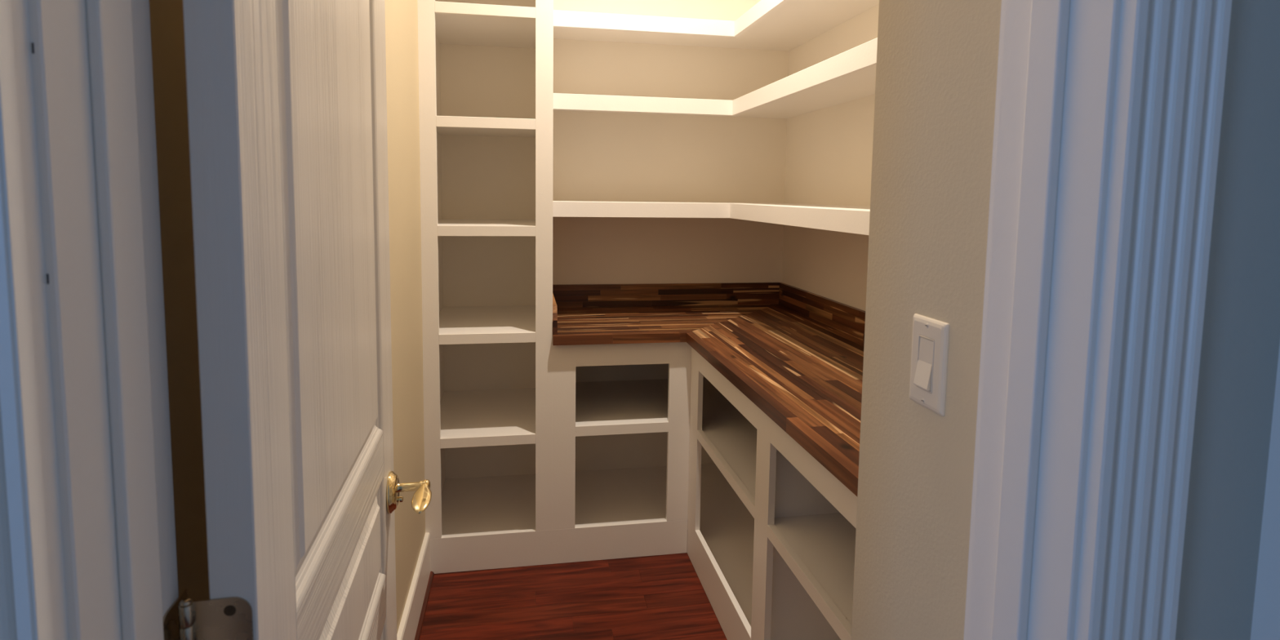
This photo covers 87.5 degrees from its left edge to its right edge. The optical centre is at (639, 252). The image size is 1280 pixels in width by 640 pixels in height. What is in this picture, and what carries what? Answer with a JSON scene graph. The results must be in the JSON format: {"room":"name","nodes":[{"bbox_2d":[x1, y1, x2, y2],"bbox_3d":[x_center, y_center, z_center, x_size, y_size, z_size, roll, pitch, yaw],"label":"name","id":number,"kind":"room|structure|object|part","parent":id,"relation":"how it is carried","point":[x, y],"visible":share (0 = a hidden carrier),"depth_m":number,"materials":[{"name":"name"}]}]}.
{"room":"food storage area","nodes":[
{"label":"food storage area","id":0,"kind":"room"},
{"bbox_2d":[149,0,444,634],"bbox_3d":[-0.725,-0.197,1.746,0.100,2.970,2.566,0,5,-10],"label":"wall","id":1,"kind":"structure","parent":0,"point":[166,16],"depth_m":0.76,"materials":[{"name":"beige paint"}]},
{"bbox_2d":[0,0,187,639],"bbox_3d":[-0.404,0.341,0.473,0.099,2.130,0.159,0,5,-10],"label":"door frame","id":2,"kind":"structure","parent":1,"relation":"attached to","point":[91,60],"depth_m":0.42,"materials":[{"name":"white paint"}]},
{"bbox_2d":[177,0,431,639],"bbox_3d":[-0.408,0.347,0.906,0.190,2.022,0.742,0,5,-12],"label":"door","id":3,"kind":"structure","parent":1,"relation":"in","point":[286,100],"depth_m":0.66,"materials":[{"name":"white wood"}]},
{"bbox_3d":[-0.402,-0.099,0.862,0.034,0.819,0.468,0,5,-12],"label":"panel","id":4,"kind":"part","parent":3,"relation":"part of","materials":[{"name":"white wood"}]},
{"bbox_3d":[-0.401,-0.099,0.863,0.035,0.863,0.512,0,5,-12],"label":"moulding","id":5,"kind":"part","parent":3,"relation":"part of","materials":[{"name":"white wood"}]},
{"bbox_3d":[-0.408,0.370,0.904,0.035,0.077,0.512,0,5,-12],"label":"rail","id":6,"kind":"part","parent":3,"relation":"part of","materials":[{"name":"white wood"}]},
{"bbox_3d":[-0.410,0.499,0.915,0.034,0.139,0.468,0,5,-12],"label":"panel","id":7,"kind":"part","parent":3,"relation":"part of","materials":[{"name":"white wood"}]},
{"bbox_3d":[-0.409,0.499,0.915,0.035,0.183,0.512,0,5,-12],"label":"moulding","id":8,"kind":"part","parent":3,"relation":"part of","materials":[{"name":"white wood"}]},
{"bbox_3d":[-0.411,0.626,0.926,0.035,0.072,0.512,0,5,-12],"label":"rail","id":9,"kind":"part","parent":3,"relation":"part of","materials":[{"name":"white wood"}]},
{"bbox_3d":[-0.415,0.891,0.950,0.035,0.460,0.512,0,5,-12],"label":"moulding","id":10,"kind":"part","parent":3,"relation":"part of","materials":[{"name":"white wood"}]},
{"bbox_3d":[-0.448,0.434,1.215,0.016,0.074,0.070,0,5,-12],"label":"handle","id":11,"kind":"part","parent":3,"relation":"part of","materials":[{"name":"gold metal"}]},
{"bbox_3d":[-0.413,0.427,1.222,0.058,0.022,0.022,0,5,-12],"label":"stem","id":12,"kind":"part","parent":3,"relation":"part of","materials":[{"name":"gold metal"}]},
{"bbox_3d":[-0.386,0.433,1.184,0.032,0.022,0.078,0,5,-12],"label":"lever","id":13,"kind":"part","parent":3,"relation":"part of","materials":[{"name":"gold metal"}]},
{"bbox_2d":[396,533,431,639],"bbox_3d":[-0.632,1.226,1.577,0.017,0.166,1.949,0,5,-10],"label":"baseboard","id":14,"kind":"structure","parent":1,"relation":"attached to","point":[409,622],"depth_m":2.22,"materials":[{"name":"white paint"}]},
{"bbox_2d":[414,571,434,639],"bbox_3d":[-0.619,1.302,1.586,0.013,0.013,1.948,0,5,-10],"label":"trim","id":15,"kind":"structure","parent":1,"relation":"attached to","point":[419,629],"depth_m":2.32,"materials":[{"name":"wood"}]},
{"bbox_2d":[419,552,727,639],"bbox_3d":[-0.643,1.434,0.443,3.884,0.050,5.640,0,5,-10],"label":"floor","id":16,"kind":"structure","parent":0,"point":[656,597],"depth_m":2.37,"materials":[{"name":"red wood"}]},
{"bbox_2d":[417,0,553,538],"bbox_3d":[-0.612,-0.327,2.748,0.475,2.880,0.617,0,5,-10],"label":"shelf unit","id":17,"kind":"object","parent":16,"relation":"on","point":[507,416],"visible":0.94,"depth_m":2.54,"materials":[{"name":"white paint"}]},
{"bbox_3d":[-0.844,-0.337,2.716,0.006,2.862,0.598,0,5,-10],"label":"panel","id":18,"kind":"part","parent":17,"relation":"part of","materials":[{"name":"white paint"}]},
{"bbox_3d":[-0.612,-0.909,2.705,0.450,0.018,0.598,0,5,-10],"label":"shelf","id":19,"kind":"part","parent":17,"relation":"part of","materials":[{"name":"white paint"}]},
{"bbox_3d":[-0.617,-0.511,2.741,0.450,0.018,0.598,0,5,-10],"label":"shelf","id":20,"kind":"part","parent":17,"relation":"part of","materials":[{"name":"white paint"}]},
{"bbox_3d":[-0.623,-0.118,2.775,0.450,0.018,0.598,0,5,-10],"label":"shelf","id":21,"kind":"part","parent":17,"relation":"part of","materials":[{"name":"white paint"}]},
{"bbox_3d":[-0.628,0.283,2.811,0.450,0.018,0.598,0,5,-10],"label":"shelf","id":22,"kind":"part","parent":17,"relation":"part of","materials":[{"name":"white paint"}]},
{"bbox_3d":[-0.633,0.677,2.845,0.450,0.018,0.598,0,5,-10],"label":"shelf","id":23,"kind":"part","parent":17,"relation":"part of","materials":[{"name":"white paint"}]},
{"bbox_3d":[-0.639,1.097,2.882,0.450,0.018,0.598,0,5,-10],"label":"shelf","id":24,"kind":"part","parent":17,"relation":"part of","materials":[{"name":"white paint"}]},
{"bbox_2d":[551,342,691,529],"bbox_3d":[-0.124,0.713,2.930,0.544,0.790,0.617,0,5,-10],"label":"base cabinet","id":25,"kind":"object","parent":16,"relation":"on","point":[593,408],"visible":0.82,"depth_m":2.67,"materials":[{"name":"white paint"}]},
{"bbox_2d":[430,519,687,573],"bbox_3d":[-0.311,1.151,2.631,1.020,0.140,0.019,0,5,-10],"label":"baseboard","id":26,"kind":"structure","parent":25,"relation":"attached to","point":[584,543],"depth_m":2.62,"materials":[{"name":"white paint"}]},
{"bbox_2d":[574,466,666,525],"bbox_3d":[-0.131,1.096,2.973,0.544,0.018,0.598,0,5,-10],"label":"shelf","id":27,"kind":"object","parent":25,"relation":"attached to","point":[603,496],"depth_m":2.98,"materials":[{"name":"white paint"}]},
{"bbox_2d":[575,379,667,425],"bbox_3d":[-0.125,0.655,2.934,0.544,0.018,0.598,0,5,-10],"label":"shelf","id":28,"kind":"object","parent":25,"relation":"attached to","point":[638,401],"depth_m":2.90,"materials":[{"name":"white paint"}]},
{"bbox_3d":[-0.066,0.391,2.606,0.369,0.091,0.019,0,5,-10],"label":"rail","id":29,"kind":"part","parent":25,"relation":"part of","materials":[{"name":"white paint"}]},
{"bbox_2d":[657,346,857,639],"bbox_3d":[0.591,0.783,2.241,0.620,0.790,2.230,0,5,-10],"label":"base cabinet","id":30,"kind":"object","parent":16,"relation":"on","point":[780,527],"visible":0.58,"depth_m":1.90,"materials":[{"name":"white paint"}]},
{"bbox_2d":[657,462,754,626],"bbox_3d":[0.514,1.131,2.674,0.620,0.018,1.416,0,5,-10],"label":"shelf","id":31,"kind":"object","parent":30,"relation":"attached to","point":[726,526],"depth_m":2.69,"materials":[{"name":"white paint"}]},
{"bbox_2d":[658,377,756,498],"bbox_3d":[0.520,0.690,2.635,0.620,0.018,1.416,0,5,-10],"label":"shelf","id":32,"kind":"object","parent":30,"relation":"attached to","point":[727,437],"depth_m":2.49,"materials":[{"name":"white paint"}]},
{"bbox_2d":[552,304,864,496],"bbox_3d":[0.328,0.372,2.157,1.164,0.036,2.230,0,5,-10],"label":"countertop","id":33,"kind":"structure","parent":30,"relation":"on","point":[805,373],"depth_m":2.30,"materials":[{"name":"brown wood"}]},
{"bbox_2d":[687,517,751,639],"bbox_3d":[0.343,1.215,1.921,0.019,0.156,1.614,0,5,-10],"label":"baseboard","id":34,"kind":"structure","parent":30,"relation":"attached to","point":[735,624],"depth_m":2.31,"materials":[{"name":"white paint"}]},
{"bbox_3d":[0.288,0.430,2.220,0.019,0.092,0.640,0,5,-10],"label":"rail","id":35,"kind":"part","parent":30,"relation":"part of","materials":[{"name":"white paint"}]},
{"bbox_3d":[0.420,0.497,1.484,0.019,0.092,0.655,0,5,-10],"label":"rail","id":36,"kind":"part","parent":30,"relation":"part of","materials":[{"name":"white paint"}]},
{"bbox_2d":[773,512,856,624],"bbox_3d":[0.726,0.786,1.534,0.601,0.019,0.796,0,5,-10],"label":"shelf","id":37,"kind":"object","parent":30,"relation":"attached to","point":[823,544],"depth_m":1.71,"materials":[{"name":"white paint"}]},
{"bbox_2d":[439,0,789,479],"bbox_3d":[-0.102,-0.317,3.206,1.840,2.970,0.100,0,5,-10],"label":"wall","id":38,"kind":"structure","parent":0,"point":[597,156],"depth_m":3.15,"materials":[{"name":"beige paint"}]},
{"bbox_2d":[552,293,557,334],"bbox_3d":[-0.376,0.231,2.839,0.018,0.107,0.621,0,5,-10],"label":"backsplash","id":39,"kind":"structure","parent":38,"relation":"attached to","point":[554,304],"depth_m":2.54,"materials":[{"name":"brown wood"}]},
{"bbox_2d":[552,282,779,307],"bbox_3d":[0.136,0.203,3.235,1.126,0.107,0.019,0,5,-10],"label":"backsplash","id":40,"kind":"structure","parent":38,"relation":"attached to","point":[566,295],"depth_m":3.22,"materials":[{"name":"brown wood"}]},
{"bbox_2d":[782,4,879,311],"bbox_3d":[0.959,-0.216,2.216,0.100,2.970,2.230,0,5,-10],"label":"wall","id":41,"kind":"structure","parent":0,"point":[828,158],"depth_m":2.80,"materials":[{"name":"beige paint"}]},
{"bbox_2d":[552,200,870,235],"bbox_3d":[0.335,-0.115,2.114,1.165,0.063,2.230,0,5,-10],"label":"wall shelf","id":42,"kind":"object","parent":41,"relation":"attached to","point":[844,219],"visible":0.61,"depth_m":2.71,"materials":[{"name":"white paint"}]},
{"bbox_2d":[553,37,877,118],"bbox_3d":[0.341,-0.544,2.076,1.165,0.063,2.230,0,5,-10],"label":"wall shelf","id":43,"kind":"object","parent":41,"relation":"attached to","point":[850,75],"visible":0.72,"depth_m":2.62,"materials":[{"name":"white paint"}]},
{"bbox_2d":[553,0,879,51],"bbox_3d":[0.345,-0.865,2.048,1.165,0.063,2.230,0,5,-10],"label":"wall shelf","id":44,"kind":"object","parent":41,"relation":"attached to","point":[785,25],"visible":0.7,"depth_m":2.73,"materials":[{"name":"white paint"}]},
{"bbox_2d":[778,282,865,341],"bbox_3d":[0.893,0.300,2.251,0.019,0.107,2.230,0,5,-10],"label":"backsplash","id":45,"kind":"structure","parent":41,"relation":"attached to","point":[850,320],"depth_m":2.82,"materials":[{"name":"brown wood"}]},
{"bbox_2d":[851,0,1001,639],"bbox_3d":[0.800,-0.101,0.890,0.878,2.970,0.335,0,5,-10],"label":"wall","id":46,"kind":"structure","parent":0,"point":[936,68],"depth_m":0.85,"materials":[{"name":"beige paint"}]},
{"bbox_2d":[909,313,949,416],"bbox_3d":[0.358,0.139,0.839,0.011,0.114,0.072,0,5,-10],"label":"light switch","id":47,"kind":"object","parent":46,"relation":"attached to","point":[931,336],"visible":1,"depth_m":0.83,"materials":[{"name":"plastic"}]},
{"bbox_3d":[0.359,0.139,0.839,0.004,0.067,0.033,0,5,-10],"label":"rocker frame","id":48,"kind":"part","parent":47,"relation":"part of","materials":[{"name":"plastic"}]},
{"bbox_2d":[1175,0,1279,639],"bbox_3d":[-0.862,-0.077,0.363,3.230,2.970,0.121,0,5,-10],"label":"wall","id":49,"kind":"structure","parent":0,"point":[1241,337],"depth_m":0.56,"materials":[{"name":"grey paint"}]},
{"bbox_2d":[963,0,1231,639],"bbox_3d":[0.384,0.339,0.623,0.100,2.130,0.150,0,5,-10],"label":"door frame","id":50,"kind":"structure","parent":49,"relation":"attached to","point":[1059,64],"depth_m":0.54,"materials":[{"name":"white paint"}]},
{"bbox_2d":[1250,345,1279,639],"bbox_3d":[0.842,0.047,-0.787,0.118,2.970,2.753,0,5,-10],"label":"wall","id":51,"kind":"structure","parent":0,"point":[1265,625],"depth_m":0.57,"materials":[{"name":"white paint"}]}
]}

